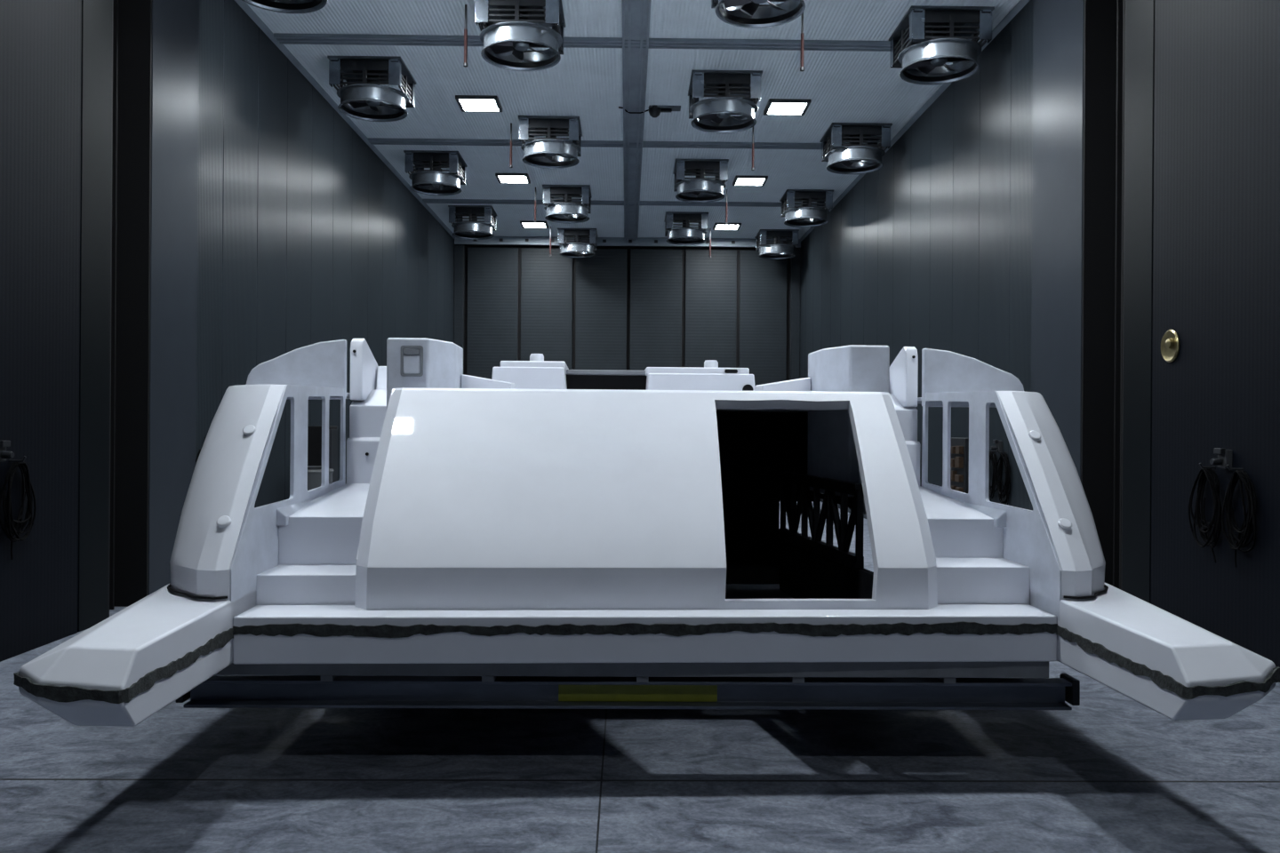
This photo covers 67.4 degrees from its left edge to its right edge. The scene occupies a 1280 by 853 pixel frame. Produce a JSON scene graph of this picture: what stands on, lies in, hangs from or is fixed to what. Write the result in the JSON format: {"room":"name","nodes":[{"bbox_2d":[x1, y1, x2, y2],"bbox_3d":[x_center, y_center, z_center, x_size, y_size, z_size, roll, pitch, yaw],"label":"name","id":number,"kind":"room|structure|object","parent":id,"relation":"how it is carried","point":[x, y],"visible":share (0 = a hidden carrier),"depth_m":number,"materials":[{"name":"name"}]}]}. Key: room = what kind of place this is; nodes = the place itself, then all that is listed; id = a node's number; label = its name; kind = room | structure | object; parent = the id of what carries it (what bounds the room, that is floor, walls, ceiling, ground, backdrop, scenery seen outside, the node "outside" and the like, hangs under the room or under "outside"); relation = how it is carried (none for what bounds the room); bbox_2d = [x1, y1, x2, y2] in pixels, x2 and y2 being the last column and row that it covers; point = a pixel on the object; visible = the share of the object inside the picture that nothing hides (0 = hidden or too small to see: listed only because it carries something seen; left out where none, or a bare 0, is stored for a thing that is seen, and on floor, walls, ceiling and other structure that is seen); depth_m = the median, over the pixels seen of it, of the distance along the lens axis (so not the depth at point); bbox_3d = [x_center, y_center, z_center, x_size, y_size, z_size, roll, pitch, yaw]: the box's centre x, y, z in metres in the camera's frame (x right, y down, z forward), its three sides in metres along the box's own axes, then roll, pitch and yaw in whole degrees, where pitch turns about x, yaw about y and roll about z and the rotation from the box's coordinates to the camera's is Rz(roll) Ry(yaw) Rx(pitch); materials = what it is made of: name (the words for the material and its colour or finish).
{"room":"shipyard hall","nodes":[
{"label":"shipyard hall","id":0,"kind":"room"},
{"bbox_2d":[195,0,454,507],"bbox_3d":[-5.533,-1.889,20.099,0.130,7.620,17.850,0,0,-1],"label":"wall","id":1,"kind":"structure","parent":0,"point":[306,236],"depth_m":14.63,"materials":[{"name":"grey metal"}]},
{"bbox_2d":[148,0,199,595],"bbox_3d":[-5.439,-1.888,10.825,0.400,7.620,1.100,0,0,-1],"label":"trim","id":2,"kind":"structure","parent":1,"relation":"attached to","point":[175,23],"depth_m":10.74,"materials":[{"name":"metal"}]},
{"bbox_2d":[234,0,455,239],"bbox_3d":[-5.418,-5.654,20.151,0.050,0.087,17.550,0,0,-1],"label":"trim","id":3,"kind":"structure","parent":1,"relation":"attached to","point":[244,5],"depth_m":16.33,"materials":[{"name":"metal"}]},
{"bbox_2d":[246,0,1020,239],"bbox_3d":[-0.080,-5.736,8.599,13.200,0.150,41.600,0,0,-1],"label":"ceiling","id":4,"kind":"structure","parent":0,"point":[842,86],"depth_m":16.31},
{"bbox_2d":[241,0,327,14],"bbox_3d":[-4.189,-5.354,11.142,1.120,0.670,1.120,0,0,-1],"label":"ceiling fan","id":5,"kind":"object","parent":4,"relation":"attached to","point":[284,6],"visible":1,"depth_m":11.59,"materials":[{"name":"metal"}]},
{"bbox_2d":[327,55,416,121],"bbox_3d":[-4.247,-5.355,15.292,1.120,0.670,1.120,0,0,-1],"label":"ceiling fan","id":6,"kind":"object","parent":4,"relation":"attached to","point":[363,97],"visible":1,"depth_m":14.88,"materials":[{"name":"grey metal"}]},
{"bbox_2d":[403,150,467,195],"bbox_3d":[-4.317,-5.355,20.341,1.120,0.670,1.120,0,0,-1],"label":"ceiling fan","id":7,"kind":"object","parent":4,"relation":"attached to","point":[433,181],"visible":1,"depth_m":19.89,"materials":[{"name":"grey metal"}]},
{"bbox_2d":[463,4,467,67],"bbox_3d":[-2.344,-5.256,12.918,0.060,0.840,0.060,0,0,-1],"label":"hanging rod","id":8,"kind":"object","parent":4,"relation":"hanging from","point":[465,64],"visible":1,"depth_m":12.90,"materials":[{"name":"metal"}]},
{"bbox_2d":[448,205,497,239],"bbox_3d":[-4.386,-5.356,25.241,1.120,0.670,1.120,0,0,-1],"label":"ceiling fan","id":9,"kind":"object","parent":4,"relation":"attached to","point":[473,228],"visible":1,"depth_m":24.75,"materials":[{"name":"grey metal"}]},
{"bbox_2d":[455,95,502,111],"bbox_3d":[-2.816,-5.652,16.812,0.732,0.055,0.720,0,0,-1],"label":"ceiling light","id":10,"kind":"object","parent":4,"relation":"attached to","point":[467,103],"visible":1,"depth_m":16.72,"materials":[{"name":"white plastic"}]},
{"bbox_2d":[459,99,498,111],"bbox_3d":[-2.816,-5.652,16.812,0.600,0.045,0.600,0,0,-1],"label":"diffuser","id":11,"kind":"object","parent":10,"relation":"attached to","point":[465,105],"depth_m":16.82,"materials":[{"name":"white plastic"}]},
{"bbox_2d":[509,123,512,167],"bbox_3d":[-2.414,-5.257,17.968,0.060,0.840,0.060,0,0,-1],"label":"hanging rod","id":12,"kind":"object","parent":4,"relation":"hanging from","point":[510,152],"visible":1,"depth_m":17.95,"materials":[{"name":"red metal"}]},
{"bbox_2d":[495,173,530,183],"bbox_3d":[-2.886,-5.653,21.861,0.732,0.055,0.720,0,0,-1],"label":"ceiling light","id":13,"kind":"object","parent":4,"relation":"attached to","point":[502,178],"visible":1,"depth_m":21.76,"materials":[{"name":"white plastic"}]},
{"bbox_2d":[498,176,527,183],"bbox_3d":[-2.886,-5.653,21.861,0.600,0.045,0.600,0,0,-1],"label":"diffuser","id":14,"kind":"object","parent":13,"relation":"attached to","point":[501,179],"depth_m":21.87,"materials":[{"name":"white plastic"}]},
{"bbox_2d":[474,0,565,71],"bbox_3d":[-1.604,-5.336,12.978,1.120,0.670,1.120,0,0,-1],"label":"ceiling fan","id":15,"kind":"object","parent":4,"relation":"attached to","point":[508,28],"visible":1,"depth_m":12.65,"materials":[{"name":"grey metal"}]},
{"bbox_2d":[520,220,548,228],"bbox_3d":[-2.956,-5.653,26.861,0.732,0.055,0.720,0,0,-1],"label":"ceiling light","id":16,"kind":"object","parent":4,"relation":"attached to","point":[525,224],"visible":1,"depth_m":26.74,"materials":[{"name":"white plastic"}]},
{"bbox_2d":[522,223,545,227],"bbox_3d":[-2.956,-5.653,26.861,0.600,0.045,0.600,0,0,-1],"label":"diffuser","id":17,"kind":"object","parent":16,"relation":"attached to","point":[524,225],"depth_m":26.85,"materials":[{"name":"white plastic"}]},
{"bbox_2d":[534,187,536,222],"bbox_3d":[-2.482,-5.257,22.767,0.060,0.840,0.060,0,0,-1],"label":"hanging rod","id":18,"kind":"object","parent":4,"relation":"hanging from","point":[535,220],"visible":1,"depth_m":22.75,"materials":[{"name":"red metal"}]},
{"bbox_2d":[518,115,582,168],"bbox_3d":[-1.675,-5.337,18.078,1.120,0.670,1.120,0,0,-1],"label":"ceiling fan","id":19,"kind":"object","parent":4,"relation":"attached to","point":[549,152],"visible":1,"depth_m":17.62,"materials":[{"name":"grey metal"}]},
{"bbox_2d":[549,226,551,255],"bbox_3d":[-2.544,-5.258,27.267,0.060,0.840,0.060,0,0,-1],"label":"hanging rod","id":20,"kind":"object","parent":4,"relation":"hanging from","point":[550,227],"visible":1,"depth_m":27.25,"materials":[{"name":"red metal"}]},
{"bbox_2d":[542,184,591,223],"bbox_3d":[-1.745,-5.337,23.077,1.120,0.670,1.120,0,0,-1],"label":"ceiling fan","id":21,"kind":"object","parent":4,"relation":"attached to","point":[567,211],"visible":1,"depth_m":22.59,"materials":[{"name":"grey metal"}]},
{"bbox_2d":[557,227,597,257],"bbox_3d":[-1.814,-5.338,27.977,1.120,0.670,1.120,0,0,-1],"label":"ceiling fan","id":22,"kind":"object","parent":4,"relation":"attached to","point":[575,249],"visible":1,"depth_m":27.49,"materials":[{"name":"grey metal"}]},
{"bbox_2d":[422,199,825,207],"bbox_3d":[-0.299,-5.635,24.198,10.300,0.055,0.268,0,0,-1],"label":"ceiling beam","id":23,"kind":"structure","parent":4,"relation":"attached to","point":[426,201],"depth_m":24.12,"materials":[{"name":"metal"}]},
{"bbox_2d":[368,137,886,150],"bbox_3d":[-0.228,-5.634,19.148,10.300,0.055,0.268,0,0,-1],"label":"ceiling beam","id":24,"kind":"structure","parent":4,"relation":"attached to","point":[372,140],"depth_m":19.08,"materials":[{"name":"metal"}]},
{"bbox_2d":[273,32,981,51],"bbox_3d":[-0.158,-5.634,14.099,10.300,0.055,0.268,0,0,-1],"label":"ceiling beam","id":25,"kind":"structure","parent":4,"relation":"attached to","point":[348,39],"depth_m":14.05,"materials":[{"name":"metal"}]},
{"bbox_2d":[621,0,651,239],"bbox_3d":[0.011,-5.615,8.500,0.386,0.090,41.000,0,0,-1],"label":"ceiling beam","id":26,"kind":"structure","parent":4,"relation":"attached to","point":[636,13],"depth_m":16.34,"materials":[{"name":"metal"}]},
{"bbox_2d":[618,104,680,118],"bbox_3d":[0.171,-5.569,17.009,1.101,0.181,0.230,0,0,-1],"label":"ceiling sensor","id":27,"kind":"object","parent":4,"relation":"attached to","point":[654,110],"visible":1,"depth_m":16.95,"materials":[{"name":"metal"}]},
{"bbox_2d":[664,211,708,245],"bbox_3d":[1.237,-5.316,25.819,1.120,0.670,1.120,0,0,-1],"label":"ceiling fan","id":28,"kind":"object","parent":4,"relation":"attached to","point":[687,235],"visible":1,"depth_m":25.32,"materials":[{"name":"grey metal"}]},
{"bbox_2d":[672,159,728,202],"bbox_3d":[1.307,-5.316,20.820,1.120,0.670,1.120,0,0,-1],"label":"ceiling fan","id":29,"kind":"object","parent":4,"relation":"attached to","point":[700,188],"visible":1,"depth_m":20.35,"materials":[{"name":"grey metal"}]},
{"bbox_2d":[709,228,711,257],"bbox_3d":[1.995,-5.226,27.330,0.060,0.840,0.060,0,0,-1],"label":"hanging rod","id":30,"kind":"object","parent":4,"relation":"hanging from","point":[709,228],"visible":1,"depth_m":27.32,"materials":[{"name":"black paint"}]},
{"bbox_2d":[688,69,762,133],"bbox_3d":[1.377,-5.316,15.770,1.120,0.670,1.120,0,0,-1],"label":"ceiling fan","id":31,"kind":"object","parent":4,"relation":"attached to","point":[727,88],"visible":1,"depth_m":15.32,"materials":[{"name":"grey metal"}]},
{"bbox_2d":[725,189,727,224],"bbox_3d":[2.058,-5.226,22.831,0.060,0.840,0.060,0,0,-1],"label":"hanging rod","id":32,"kind":"object","parent":4,"relation":"hanging from","point":[726,222],"visible":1,"depth_m":22.82,"materials":[{"name":"black paint"}]},
{"bbox_2d":[712,223,741,230],"bbox_3d":[2.443,-5.616,26.936,0.732,0.055,0.720,0,0,-1],"label":"ceiling light","id":33,"kind":"object","parent":4,"relation":"attached to","point":[717,226],"visible":1,"depth_m":26.89,"materials":[{"name":"white plastic"}]},
{"bbox_2d":[715,224,738,229],"bbox_3d":[2.443,-5.616,26.936,0.600,0.045,0.600,0,0,-1],"label":"diffuser","id":34,"kind":"object","parent":33,"relation":"attached to","point":[717,227],"depth_m":26.91,"materials":[{"name":"white plastic"}]},
{"bbox_2d":[732,175,767,185],"bbox_3d":[2.513,-5.615,21.937,0.732,0.055,0.720,0,0,-1],"label":"ceiling light","id":35,"kind":"object","parent":4,"relation":"attached to","point":[739,180],"visible":1,"depth_m":21.84,"materials":[{"name":"white plastic"}]},
{"bbox_2d":[736,178,764,184],"bbox_3d":[2.513,-5.615,21.937,0.600,0.045,0.600,0,0,-1],"label":"diffuser","id":36,"kind":"object","parent":35,"relation":"attached to","point":[739,181],"depth_m":21.92,"materials":[{"name":"white plastic"}]},
{"bbox_2d":[751,127,754,170],"bbox_3d":[2.125,-5.225,18.031,0.060,0.840,0.060,0,0,-1],"label":"hanging rod","id":37,"kind":"object","parent":4,"relation":"hanging from","point":[753,143],"visible":0.91,"depth_m":18.02,"materials":[{"name":"red metal"}]},
{"bbox_2d":[711,0,805,28],"bbox_3d":[1.437,-5.315,11.471,1.120,0.670,1.120,0,0,-1],"label":"ceiling fan","id":38,"kind":"object","parent":4,"relation":"attached to","point":[742,13],"visible":1,"depth_m":11.85,"materials":[{"name":"grey metal"}]},
{"bbox_2d":[754,229,799,259],"bbox_3d":[3.977,-5.297,27.958,1.120,0.670,1.120,0,0,-1],"label":"ceiling fan","id":39,"kind":"object","parent":4,"relation":"attached to","point":[776,250],"visible":1,"depth_m":27.48,"materials":[{"name":"grey metal"}]},
{"bbox_2d":[763,98,811,115],"bbox_3d":[2.584,-5.615,16.887,0.732,0.055,0.720,0,0,-1],"label":"ceiling light","id":40,"kind":"object","parent":4,"relation":"attached to","point":[774,107],"visible":1,"depth_m":16.80,"materials":[{"name":"white plastic"}]},
{"bbox_2d":[768,103,807,114],"bbox_3d":[2.584,-5.615,16.887,0.600,0.045,0.600,0,0,-1],"label":"diffuser","id":41,"kind":"object","parent":40,"relation":"attached to","point":[773,108],"depth_m":16.89,"materials":[{"name":"white plastic"}]},
{"bbox_2d":[800,12,804,71],"bbox_3d":[2.196,-5.225,12.981,0.060,0.840,0.060,0,0,-1],"label":"hanging rod","id":42,"kind":"object","parent":4,"relation":"hanging from","point":[802,68],"visible":0.91,"depth_m":12.96,"materials":[{"name":"red metal"}]},
{"bbox_2d":[779,189,833,227],"bbox_3d":[4.041,-5.297,23.358,1.120,0.670,1.120,0,0,-1],"label":"ceiling fan","id":43,"kind":"object","parent":4,"relation":"attached to","point":[805,215],"visible":1,"depth_m":22.90,"materials":[{"name":"grey metal"}]},
{"bbox_2d":[820,122,892,174],"bbox_3d":[4.111,-5.296,18.359,1.120,0.670,1.120,0,0,-1],"label":"ceiling fan","id":44,"kind":"object","parent":4,"relation":"attached to","point":[857,157],"visible":1,"depth_m":17.93,"materials":[{"name":"grey metal"}]},
{"bbox_2d":[888,5,994,85],"bbox_3d":[4.180,-5.296,13.409,1.120,0.670,1.120,0,0,-1],"label":"ceiling fan","id":45,"kind":"object","parent":4,"relation":"attached to","point":[943,33],"visible":1,"depth_m":13.10,"materials":[{"name":"grey metal"}]},
{"bbox_2d":[0,501,1279,852],"bbox_3d":[-0.134,2.034,8.599,13.200,0.150,41.600,0,0,-1],"label":"floor","id":46,"kind":"structure","parent":0,"point":[1110,772],"depth_m":5.30,"materials":[{"name":"concrete"}]},
{"bbox_2d":[0,0,81,662],"bbox_3d":[-5.266,-1.887,-1.514,0.400,7.620,21.120,0,0,-1],"label":"wall","id":47,"kind":"structure","parent":46,"relation":"on","point":[41,40],"depth_m":8.34,"materials":[{"name":"black metal"}]},
{"bbox_2d":[0,440,26,462],"bbox_3d":[-5.138,0.204,7.749,0.145,0.181,0.402,0,0,-1],"label":"wall hook","id":48,"kind":"object","parent":47,"relation":"attached to","point":[4,454],"visible":1,"depth_m":7.74,"materials":[{"name":"grey"}]},
{"bbox_2d":[0,462,36,559],"bbox_3d":[-5.165,0.694,7.983,0.082,0.812,0.417,0,0,-1],"label":"cable coil","id":49,"kind":"object","parent":48,"relation":"hanging from","point":[9,522],"visible":1,"depth_m":7.97,"materials":[{"name":"black rubber"}]},
{"bbox_2d":[77,0,112,632],"bbox_3d":[-5.416,-1.888,9.216,0.400,7.620,0.518,0,0,-1],"label":"trim","id":50,"kind":"structure","parent":46,"relation":"on","point":[97,15],"depth_m":9.20,"materials":[{"name":"black metal"}]},
{"bbox_2d":[108,0,151,617],"bbox_3d":[-5.705,-1.890,9.871,0.940,7.620,1.000,0,0,-1],"label":"trim","id":51,"kind":"structure","parent":46,"relation":"on","point":[132,20],"depth_m":10.25,"materials":[{"name":"black metal"}]},
{"bbox_2d":[307,465,334,490],"bbox_3d":[-4.962,1.260,14.532,0.620,1.330,0.620,0,0,-1],"label":"drum","id":52,"kind":"object","parent":46,"relation":"on","point":[314,472],"visible":0.21,"depth_m":14.28,"materials":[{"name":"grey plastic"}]},
{"bbox_2d":[307,425,337,482],"bbox_3d":[-5.238,0.959,15.829,0.320,1.930,0.800,0,0,-1],"label":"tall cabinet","id":53,"kind":"object","parent":46,"relation":"on","point":[314,432],"visible":0.28,"depth_m":15.43,"materials":[{"name":"black metal"}]},
{"bbox_2d":[175,472,1079,710],"bbox_3d":[-0.104,1.169,9.256,5.082,1.580,7.887,0,0,-1],"label":"platform","id":54,"kind":"object","parent":46,"relation":"on","point":[810,568],"visible":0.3,"depth_m":5.41,"materials":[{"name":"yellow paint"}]},
{"bbox_2d":[13,337,1279,727],"bbox_3d":[-0.061,0.342,8.945,6.070,2.044,9.842,0,0,-2],"label":"boat","id":55,"kind":"object","parent":54,"relation":"on","point":[539,510],"visible":1,"depth_m":5.58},
{"bbox_2d":[1080,0,1126,590],"bbox_3d":[5.449,-1.812,10.337,0.940,7.620,1.120,0,0,-1],"label":"trim","id":56,"kind":"structure","parent":46,"relation":"on","point":[1105,20],"depth_m":10.76,"materials":[{"name":"black metal"}]},
{"bbox_2d":[1121,0,1154,603],"bbox_3d":[5.179,-1.814,9.609,0.400,7.620,0.528,0,0,-1],"label":"trim","id":57,"kind":"structure","parent":46,"relation":"on","point":[1140,36],"depth_m":9.58,"materials":[{"name":"black metal"}]},
{"bbox_2d":[1150,0,1279,682],"bbox_3d":[5.331,-1.813,-1.246,0.400,7.620,21.360,0,0,-1],"label":"wall","id":58,"kind":"structure","parent":46,"relation":"on","point":[1216,201],"depth_m":8.28,"materials":[{"name":"black metal"}]},
{"bbox_2d":[1160,329,1179,362],"bbox_3d":[4.950,-0.755,9.000,0.060,0.310,0.294,0,0,-1],"label":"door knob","id":59,"kind":"object","parent":58,"relation":"attached to","point":[1170,343],"visible":1,"depth_m":8.96,"materials":[{"name":"gold metal"}]},
{"bbox_2d":[1199,448,1243,471],"bbox_3d":[4.913,0.275,8.129,0.145,0.181,0.402,0,0,-1],"label":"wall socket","id":60,"kind":"object","parent":58,"relation":"attached to","point":[1225,457],"visible":1,"depth_m":8.09,"materials":[{"name":"grey plastic"}]},
{"bbox_2d":[1188,468,1222,563],"bbox_3d":[4.926,0.765,8.360,0.084,0.815,0.400,0,0,-1],"label":"cable coil","id":61,"kind":"object","parent":60,"relation":"hanging from","point":[1204,474],"visible":1,"depth_m":8.36,"materials":[{"name":"black rubber"}]},
{"bbox_2d":[1221,470,1256,567],"bbox_3d":[4.933,0.764,7.895,0.082,0.812,0.417,0,0,-1],"label":"cable coil","id":62,"kind":"object","parent":60,"relation":"hanging from","point":[1248,526],"visible":1,"depth_m":7.86,"materials":[{"name":"black rubber"}]},
{"bbox_2d":[800,0,1033,510],"bbox_3d":[4.991,-1.815,20.549,0.130,7.620,17.254,0,0,-1],"label":"wall","id":63,"kind":"structure","parent":0,"point":[932,247],"depth_m":15.61,"materials":[{"name":"grey metal"}]},
{"bbox_2d":[837,505,867,519],"bbox_3d":[4.884,1.924,20.620,0.030,0.140,16.900,0,0,-1],"label":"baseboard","id":64,"kind":"structure","parent":63,"relation":"attached to","point":[849,510],"depth_m":22.14,"materials":[{"name":"metal"}]},
{"bbox_2d":[800,0,1029,241],"bbox_3d":[4.927,-5.582,20.595,0.050,0.087,16.950,0,0,-1],"label":"trim","id":65,"kind":"structure","parent":63,"relation":"attached to","point":[1021,4],"depth_m":16.60,"materials":[{"name":"metal"}]},
{"bbox_2d":[950,437,968,493],"bbox_3d":[4.871,0.634,14.720,0.230,0.920,0.920,0,0,-1],"label":"wall control panel","id":66,"kind":"object","parent":63,"relation":"attached to","point":[959,447],"visible":0.55,"depth_m":14.38,"materials":[{"name":"metal"}]},
{"bbox_2d":[989,440,1007,453],"bbox_3d":[4.940,0.275,13.320,0.145,0.181,0.402,0,0,-1],"label":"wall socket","id":67,"kind":"object","parent":63,"relation":"attached to","point":[998,448],"visible":0.96,"depth_m":13.27,"materials":[{"name":"grey plastic"}]},
{"bbox_2d":[988,452,998,501],"bbox_3d":[4.949,0.764,13.529,0.083,0.811,0.413,0,0,-1],"label":"cable coil","id":68,"kind":"object","parent":67,"relation":"hanging from","point":[994,460],"visible":0.68,"depth_m":13.42,"materials":[{"name":"black rubber"}]},
{"bbox_2d":[994,452,1010,505],"bbox_3d":[4.960,0.765,13.117,0.084,0.815,0.410,0,0,-1],"label":"cable coil","id":69,"kind":"object","parent":67,"relation":"hanging from","point":[1007,481],"visible":0.98,"depth_m":13.06,"materials":[{"name":"black rubber"}]},
{"bbox_2d":[1030,0,1084,511],"bbox_3d":[5.153,-1.814,11.458,0.400,7.620,1.330,0,0,-1],"label":"trim","id":70,"kind":"structure","parent":63,"relation":"attached to","point":[1059,25],"depth_m":11.37,"materials":[{"name":"metal"}]},
{"bbox_3d":[-0.395,-1.853,29.197,13.200,7.620,0.200,0,0,-1],"label":"wall","id":71,"kind":"structure","parent":0,"visible":0},
{"bbox_2d":[453,236,800,386],"bbox_3d":[-0.390,-1.848,28.862,10.380,7.610,0.450,0,0,-1],"label":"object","id":72,"kind":"structure","parent":71,"relation":"in","point":[639,304],"depth_m":28.90,"materials":[{"name":"black metal"}]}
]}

